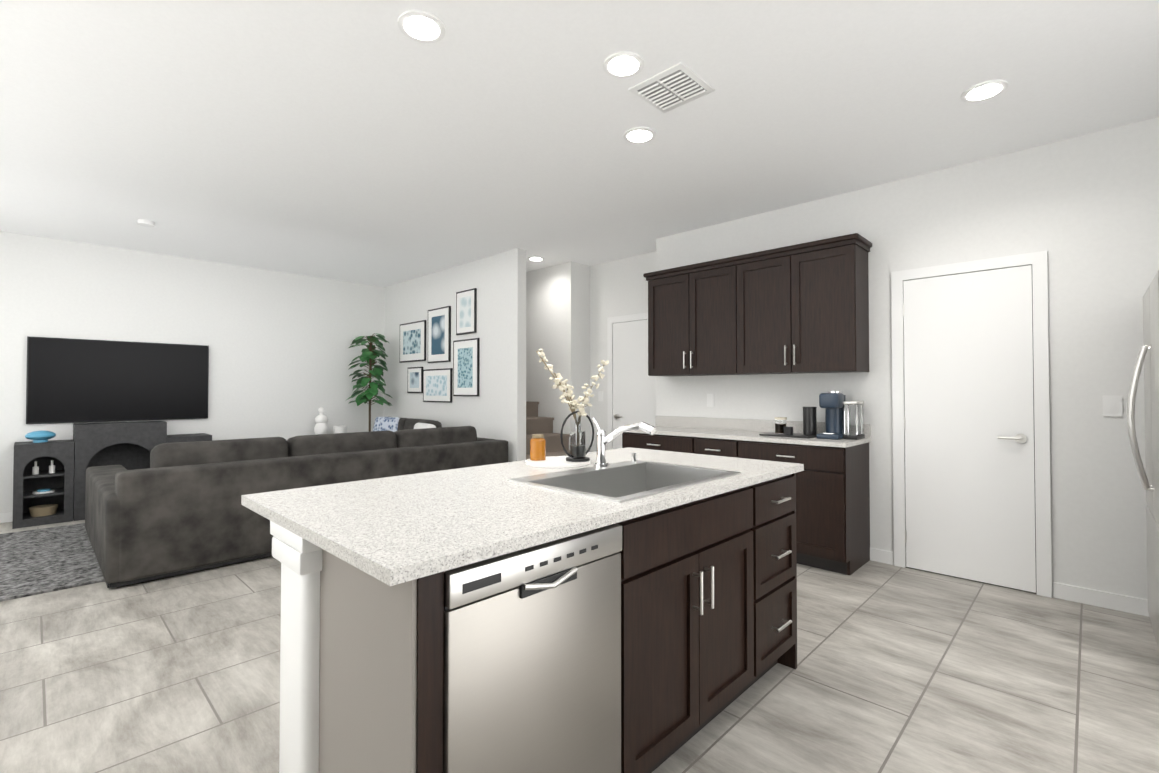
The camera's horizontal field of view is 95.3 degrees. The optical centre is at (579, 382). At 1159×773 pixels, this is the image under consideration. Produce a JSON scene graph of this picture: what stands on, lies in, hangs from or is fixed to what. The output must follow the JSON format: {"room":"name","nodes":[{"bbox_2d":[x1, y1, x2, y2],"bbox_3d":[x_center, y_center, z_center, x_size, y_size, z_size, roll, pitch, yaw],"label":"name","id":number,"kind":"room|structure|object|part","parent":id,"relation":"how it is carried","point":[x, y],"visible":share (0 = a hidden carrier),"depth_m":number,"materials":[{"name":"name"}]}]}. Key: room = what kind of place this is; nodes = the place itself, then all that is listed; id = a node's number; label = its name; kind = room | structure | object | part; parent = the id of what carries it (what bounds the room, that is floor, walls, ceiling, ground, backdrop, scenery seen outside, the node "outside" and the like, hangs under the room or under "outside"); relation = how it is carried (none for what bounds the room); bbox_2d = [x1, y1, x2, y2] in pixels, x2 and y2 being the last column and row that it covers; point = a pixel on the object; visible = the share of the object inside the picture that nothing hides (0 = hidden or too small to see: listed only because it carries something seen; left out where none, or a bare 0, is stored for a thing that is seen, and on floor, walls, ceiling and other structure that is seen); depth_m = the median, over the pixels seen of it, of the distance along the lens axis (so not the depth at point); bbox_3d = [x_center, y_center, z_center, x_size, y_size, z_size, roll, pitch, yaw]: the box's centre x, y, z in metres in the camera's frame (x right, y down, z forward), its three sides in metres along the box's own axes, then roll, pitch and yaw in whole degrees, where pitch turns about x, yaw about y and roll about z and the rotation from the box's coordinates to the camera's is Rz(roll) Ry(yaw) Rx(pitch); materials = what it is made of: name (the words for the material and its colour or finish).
{"room":"open-plan kitchen","nodes":[
{"label":"open-plan kitchen","id":0,"kind":"room"},
{"bbox_2d":[0,231,384,512],"bbox_3d":[-4.081,-0.030,6.533,0.150,2.760,5.950,-1,-1,44],"label":"wall","id":1,"kind":"structure","parent":0,"point":[282,355],"depth_m":6.20,"materials":[{"name":"paint"}]},
{"bbox_2d":[26,336,208,423],"bbox_3d":[-4.825,-0.012,5.617,0.042,0.845,1.460,-1,-1,44],"label":"wall-mounted tv","id":2,"kind":"object","parent":1,"relation":"attached to","point":[68,380],"visible":0.96,"depth_m":5.53,"materials":[{"name":"black plastic"}]},
{"bbox_2d":[384,248,525,461],"bbox_3d":[-1.720,-0.028,6.673,3.050,2.760,0.148,-1,-1,44],"label":"wall","id":3,"kind":"structure","parent":0,"point":[495,409],"depth_m":6.24,"materials":[{"name":"paint"}]},
{"bbox_3d":[-2.248,-0.541,7.106,0.680,0.530,0.026,-1,-1,44],"label":"picture frame","id":4,"kind":"part","parent":3,"relation":"part of","materials":[{"name":"white paper"}]},
{"bbox_3d":[-2.191,-0.030,7.043,0.380,0.345,0.026,-1,-1,44],"label":"picture frame","id":5,"kind":"part","parent":3,"relation":"part of","materials":[{"name":"white paper"}]},
{"bbox_3d":[-1.795,0.042,6.659,0.660,0.420,0.026,-1,-1,44],"label":"picture frame","id":6,"kind":"part","parent":3,"relation":"part of","materials":[{"name":"white paper"}]},
{"bbox_3d":[-1.770,-0.591,6.645,0.510,0.685,0.026,-1,-1,44],"label":"picture frame","id":7,"kind":"part","parent":3,"relation":"part of","materials":[{"name":"blue paper"}]},
{"bbox_3d":[-1.338,-0.827,6.231,0.390,0.515,0.026,-1,-1,44],"label":"picture frame","id":8,"kind":"part","parent":3,"relation":"part of","materials":[{"name":"white paper"}]},
{"bbox_3d":[-1.338,-0.170,6.221,0.510,0.670,0.026,-1,-1,44],"label":"picture frame","id":9,"kind":"part","parent":3,"relation":"part of","materials":[{"name":"white paper"}]},
{"bbox_2d":[526,261,589,451],"bbox_3d":[-1.082,-0.018,7.334,3.050,2.760,0.330,-1,-1,44],"label":"wall","id":10,"kind":"structure","parent":0,"point":[558,314],"depth_m":6.35,"materials":[{"name":"paint"}]},
{"bbox_2d":[0,520,1158,772],"bbox_3d":[-0.971,1.353,3.505,8.800,0.100,5.950,-1,-1,44],"label":"floor","id":11,"kind":"structure","parent":0,"point":[904,670],"depth_m":2.25,"materials":[{"name":"tile"}]},
{"bbox_2d":[0,512,12,522],"bbox_3d":[-4.405,1.298,6.061,0.012,0.090,4.490,-1,-1,44],"label":"baseboard","id":12,"kind":"structure","parent":11,"relation":"on","point":[4,517],"depth_m":5.00,"materials":[{"name":"white"}]},
{"bbox_2d":[12,439,73,528],"bbox_3d":[-5.116,0.950,5.047,0.395,0.755,0.395,-1,-1,44],"label":"cabinet","id":13,"kind":"object","parent":11,"relation":"on","point":[27,483],"visible":0.98,"depth_m":5.01,"materials":[{"name":"grey wood"}]},
{"bbox_2d":[32,461,38,474],"bbox_3d":[-5.122,0.806,4.974,0.043,0.120,0.043,0,-1,29],"label":"bottle","id":14,"kind":"object","parent":13,"relation":"in","point":[35,469],"depth_m":4.96,"materials":[{"name":"white ceramic"}]},
{"bbox_2d":[25,431,55,442],"bbox_3d":[-5.123,0.514,5.021,0.162,0.111,0.207,-1,-1,44],"label":"bowl","id":15,"kind":"object","parent":13,"relation":"on","point":[39,436],"visible":1,"depth_m":4.98,"materials":[{"name":"blue ceramic"}]},
{"bbox_2d":[29,504,57,516],"bbox_3d":[-5.083,1.216,5.009,0.197,0.080,0.200,-1,-1,44],"label":"basket","id":16,"kind":"object","parent":13,"relation":"in","point":[42,510],"visible":1,"depth_m":4.96,"materials":[{"name":"brown wicker"}]},
{"bbox_2d":[32,489,54,493],"bbox_3d":[-5.083,1.032,5.012,0.148,0.028,0.150,-1,-1,44],"label":"plate","id":17,"kind":"object","parent":13,"relation":"in","point":[41,491],"visible":1,"depth_m":4.98,"materials":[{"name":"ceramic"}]},
{"bbox_2d":[49,460,54,472],"bbox_3d":[-5.046,0.807,5.054,0.043,0.120,0.043,0,-1,29],"label":"bottle","id":18,"kind":"object","parent":13,"relation":"in","point":[51,468],"depth_m":5.05,"materials":[{"name":"white ceramic"}]},
{"bbox_2d":[0,523,104,601],"bbox_3d":[-3.378,1.314,4.685,2.100,0.015,3.800,-1,-1,44],"label":"rug","id":19,"kind":"object","parent":11,"relation":"on","point":[41,561],"depth_m":3.81,"materials":[{"name":"grey carpet"}]},
{"bbox_2d":[85,417,507,587],"bbox_3d":[-2.694,0.863,5.241,2.400,0.902,3.160,-1,-1,44],"label":"sofa","id":20,"kind":"object","parent":19,"relation":"on","point":[176,508],"visible":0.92,"depth_m":3.80,"materials":[{"name":"fabric"}]},
{"bbox_2d":[73,421,166,520],"bbox_3d":[-4.732,0.876,5.445,0.395,0.915,0.700,-1,-1,44],"label":"fireplace","id":21,"kind":"object","parent":11,"relation":"on","point":[128,445],"visible":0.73,"depth_m":5.34,"materials":[{"name":"grey stone"}]},
{"bbox_2d":[167,433,211,442],"bbox_3d":[-4.348,0.962,5.841,0.395,0.755,0.395,-1,-1,44],"label":"tv console","id":22,"kind":"object","parent":11,"relation":"on","point":[188,437],"visible":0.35,"depth_m":5.74},
{"bbox_2d":[345,333,391,431],"bbox_3d":[-2.828,0.348,7.151,0.611,2.023,0.616,-1,-1,44],"label":"plant","id":23,"kind":"object","parent":11,"relation":"on","point":[370,354],"visible":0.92,"depth_m":7.13,"materials":[{"name":"green plant"}]},
{"bbox_2d":[261,469,803,772],"bbox_3d":[0.066,0.836,1.923,0.762,0.885,1.935,-1,-1,44],"label":"kitchen island","id":24,"kind":"object","parent":11,"relation":"on","point":[627,610],"depth_m":1.36,"materials":[{"name":"brown wood"}]},
{"bbox_2d":[241,447,692,524],"bbox_3d":[-0.219,0.383,2.223,0.486,0.030,1.970,-1,-1,44],"label":"island countertop","id":25,"kind":"structure","parent":24,"relation":"on","point":[289,505],"depth_m":1.78,"materials":[{"name":"white stone"}]},
{"bbox_2d":[525,456,589,467],"bbox_3d":[-0.100,0.364,2.422,0.300,0.012,0.300,-1,-1,44],"label":"decorative tray","id":26,"kind":"object","parent":25,"relation":"on","point":[555,462],"visible":0.81,"depth_m":2.34,"materials":[{"name":"white ceramic"}]},
{"bbox_2d":[530,434,545,460],"bbox_3d":[-0.192,0.300,2.442,0.071,0.115,0.072,-1,-1,44],"label":"decorative jar","id":27,"kind":"object","parent":26,"relation":"on","point":[537,447],"visible":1,"depth_m":2.41,"materials":[{"name":"orange glass"}]},
{"bbox_2d":[536,349,608,461],"bbox_3d":[-0.029,0.101,2.415,0.331,0.512,0.125,0,-1,-13],"label":"vase","id":28,"kind":"object","parent":26,"relation":"on","point":[578,453],"visible":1,"depth_m":2.41,"materials":[{"name":"clear glass"}]},
{"bbox_2d":[505,457,744,500],"bbox_3d":[0.190,0.461,2.029,0.540,0.205,0.760,-1,-1,44],"label":"sink","id":29,"kind":"object","parent":25,"relation":"in","point":[622,480],"depth_m":2.22,"materials":[{"name":"grey metal"}]},
{"bbox_2d":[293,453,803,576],"bbox_3d":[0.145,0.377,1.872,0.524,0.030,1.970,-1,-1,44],"label":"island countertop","id":30,"kind":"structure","parent":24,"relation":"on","point":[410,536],"depth_m":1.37,"materials":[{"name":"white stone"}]},
{"bbox_2d":[526,401,569,459],"bbox_3d":[-1.030,0.148,6.579,3.530,2.405,0.670,-1,-1,44],"label":"stair steps","id":31,"kind":"structure","parent":11,"relation":"on","point":[535,424],"depth_m":6.11,"materials":[{"name":"carpet"}]},
{"bbox_2d":[622,416,870,574],"bbox_3d":[1.255,0.816,4.352,1.927,1.000,0.581,-1,-1,44],"label":"base cabinet","id":32,"kind":"object","parent":11,"relation":"on","point":[832,507],"visible":0.48,"depth_m":3.73,"materials":[{"name":"brown wood"}]},
{"bbox_2d":[759,432,815,437],"bbox_3d":[1.626,0.405,4.063,0.380,0.011,0.280,-1,-1,44],"label":"tray","id":33,"kind":"object","parent":32,"relation":"on","point":[798,435],"visible":0.75,"depth_m":3.97,"materials":[{"name":"black"}]},
{"bbox_2d":[775,417,786,433],"bbox_3d":[1.569,0.337,4.120,0.088,0.126,0.088,-1,-1,44],"label":"jar","id":34,"kind":"object","parent":33,"relation":"on","point":[780,423],"visible":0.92,"depth_m":4.08,"materials":[{"name":"clear glass"}]},
{"bbox_2d":[784,427,792,434],"bbox_3d":[1.585,0.368,4.006,0.066,0.060,0.068,-1,-1,44],"label":"coffee cup","id":35,"kind":"object","parent":33,"relation":"on","point":[788,430],"visible":1,"depth_m":3.98,"materials":[{"name":"black ceramic"}]},
{"bbox_2d":[803,407,816,434],"bbox_3d":[1.754,0.293,4.024,0.098,0.211,0.100,-1,-1,44],"label":"coffee canister","id":36,"kind":"object","parent":33,"relation":"on","point":[809,422],"visible":0.98,"depth_m":3.98,"materials":[{"name":"black metal"}]},
{"bbox_2d":[816,391,845,439],"bbox_3d":[1.869,0.237,3.886,0.150,0.341,0.280,-1,-1,44],"label":"coffee maker","id":37,"kind":"object","parent":32,"relation":"on","point":[831,403],"visible":0.94,"depth_m":3.85,"materials":[{"name":"blue plastic"}]},
{"bbox_2d":[843,401,864,439],"bbox_3d":[1.983,0.272,3.818,0.093,0.269,0.180,-1,-1,44],"label":"water tank","id":38,"kind":"object","parent":32,"relation":"on","point":[853,420],"visible":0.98,"depth_m":3.76,"materials":[{"name":"clear plastic"}]},
{"bbox_2d":[1127,270,1158,650],"bbox_3d":[3.035,0.392,2.277,0.931,1.785,0.910,-1,-1,44],"label":"fridge","id":39,"kind":"object","parent":11,"relation":"on","point":[1148,354],"visible":1,"depth_m":2.54,"materials":[{"name":"silver metal"}]},
{"bbox_3d":[-3.274,1.046,6.884,0.400,0.620,0.500,-1,-1,44],"label":"side table","id":40,"kind":"object","parent":11,"relation":"on","visible":0},
{"bbox_2d":[314,407,327,434],"bbox_3d":[-3.336,0.528,6.827,0.121,0.412,0.166,-1,-1,44],"label":"vase","id":41,"kind":"object","parent":40,"relation":"on","point":[321,425],"visible":0.85,"depth_m":6.79,"materials":[{"name":"white ceramic"}]},
{"bbox_2d":[333,425,346,433],"bbox_3d":[-3.162,0.656,6.976,0.170,0.160,0.170,-1,-1,44],"label":"decorative pot","id":42,"kind":"object","parent":40,"relation":"on","point":[340,429],"visible":0.67,"depth_m":6.91,"materials":[{"name":"white ceramic"}]},
{"bbox_2d":[0,0,1158,286],"bbox_3d":[-0.971,-1.506,3.550,8.800,0.100,5.950,-1,-1,44],"label":"ceiling","id":43,"kind":"structure","parent":0,"point":[368,142],"depth_m":2.89,"materials":[{"name":"paint"}]},
{"bbox_2d":[137,219,154,226],"bbox_3d":[-3.873,-1.420,4.719,0.120,0.035,0.120,-1,-1,44],"label":"smoke detector","id":44,"kind":"object","parent":43,"relation":"attached to","point":[144,223],"visible":1,"depth_m":4.69,"materials":[{"name":"white plastic"}]},
{"bbox_2d":[398,10,444,42],"bbox_3d":[-0.654,-1.472,2.193,0.190,0.011,0.190,-1,-1,44],"label":"recessed light","id":45,"kind":"object","parent":43,"relation":"in","point":[421,26],"visible":1,"depth_m":2.18,"materials":[{"name":"white plastic"}]},
{"bbox_2d":[527,256,543,260],"bbox_3d":[-0.501,-1.412,6.050,0.190,0.011,0.190,-1,-1,44],"label":"recessed light","id":46,"kind":"object","parent":43,"relation":"in","point":[535,258],"visible":0.98,"depth_m":6.02,"materials":[{"name":"white plastic"}]},
{"bbox_2d":[603,51,643,77],"bbox_3d":[0.204,-1.468,2.448,0.190,0.011,0.190,-1,-1,44],"label":"recessed light","id":47,"kind":"object","parent":43,"relation":"in","point":[624,64],"visible":1,"depth_m":2.43,"materials":[{"name":"white plastic"}]},
{"bbox_2d":[624,127,655,143],"bbox_3d":[0.355,-1.458,3.123,0.190,0.011,0.190,-1,-1,44],"label":"recessed light","id":48,"kind":"object","parent":43,"relation":"in","point":[637,135],"visible":1,"depth_m":3.11,"materials":[{"name":"white plastic"}]},
{"bbox_2d":[628,62,714,112],"bbox_3d":[0.463,-1.458,2.643,0.310,0.023,0.310,-1,-1,44],"label":"ceiling vent","id":49,"kind":"object","parent":43,"relation":"in","point":[674,87],"visible":1,"depth_m":2.62,"materials":[{"name":"white metal"}]},
{"bbox_2d":[961,80,1007,101],"bbox_3d":[2.039,-1.465,2.663,0.190,0.011,0.190,-1,-1,44],"label":"recessed light","id":50,"kind":"object","parent":43,"relation":"in","point":[983,91],"visible":1,"depth_m":2.65,"materials":[{"name":"white plastic"}]},
{"bbox_2d":[590,251,655,451],"bbox_3d":[1.045,-0.044,5.613,8.500,2.760,0.150,-1,-1,44],"label":"wall","id":51,"kind":"structure","parent":0,"point":[619,287],"depth_m":6.21,"materials":[{"name":"paint"}]},
{"bbox_2d":[598,391,602,400],"bbox_3d":[0.252,0.166,6.265,0.070,0.120,0.007,-1,-1,44],"label":"light switch","id":52,"kind":"object","parent":51,"relation":"attached to","point":[600,395],"visible":1,"depth_m":6.26,"materials":[{"name":"white plastic"}]},
{"bbox_2d":[607,313,655,449],"bbox_3d":[0.633,0.289,5.850,0.870,2.100,0.063,-1,-1,44],"label":"door","id":53,"kind":"structure","parent":51,"relation":"attached to","point":[631,390],"depth_m":5.96,"materials":[{"name":"white wood"}]},
{"bbox_2d":[656,117,1158,599],"bbox_3d":[2.406,-0.070,3.928,4.200,2.760,0.380,-1,-1,44],"label":"wall","id":54,"kind":"structure","parent":0,"point":[1083,211],"depth_m":3.21,"materials":[{"name":"paint"}]},
{"bbox_2d":[647,257,742,375],"bbox_3d":[1.093,-0.524,4.708,0.956,0.920,0.325,-1,-1,44],"label":"upper cabinet","id":55,"kind":"object","parent":54,"relation":"attached to","point":[695,314],"depth_m":4.56,"materials":[{"name":"brown wood"}]},
{"bbox_2d":[707,394,713,406],"bbox_3d":[1.196,0.164,4.824,0.070,0.120,0.007,-1,-1,44],"label":"electrical outlet plate","id":56,"kind":"object","parent":54,"relation":"attached to","point":[710,400],"visible":1,"depth_m":4.82,"materials":[{"name":"white plastic"}]},
{"bbox_2d":[743,237,870,374],"bbox_3d":[1.689,-0.533,4.132,0.957,0.920,0.325,-1,-1,44],"label":"upper cabinet","id":57,"kind":"object","parent":54,"relation":"attached to","point":[802,308],"depth_m":3.91,"materials":[{"name":"brown wood"}]},
{"bbox_2d":[870,548,893,564],"bbox_3d":[1.501,1.274,4.509,2.087,0.090,0.012,-1,-1,44],"label":"baseboard","id":58,"kind":"structure","parent":54,"relation":"attached to","point":[878,555],"depth_m":3.83,"materials":[{"name":"white"}]},
{"bbox_2d":[891,251,1051,597],"bbox_3d":[2.537,0.253,3.482,0.840,2.100,0.063,-1,-1,44],"label":"door","id":59,"kind":"structure","parent":54,"relation":"attached to","point":[971,430],"depth_m":3.46,"materials":[{"name":"white wood"}]},
{"bbox_2d":[1053,582,1149,616],"bbox_3d":[3.322,1.246,2.750,1.275,0.090,0.012,-1,-1,44],"label":"baseboard","id":60,"kind":"structure","parent":54,"relation":"attached to","point":[1119,602],"depth_m":3.04,"materials":[{"name":"white"}]},
{"bbox_2d":[1103,395,1122,416],"bbox_3d":[3.054,0.136,3.026,0.080,0.120,0.011,-1,-1,44],"label":"switch plate","id":61,"kind":"object","parent":54,"relation":"attached to","point":[1112,405],"visible":1,"depth_m":3.02,"materials":[{"name":"white plastic"}]}
]}

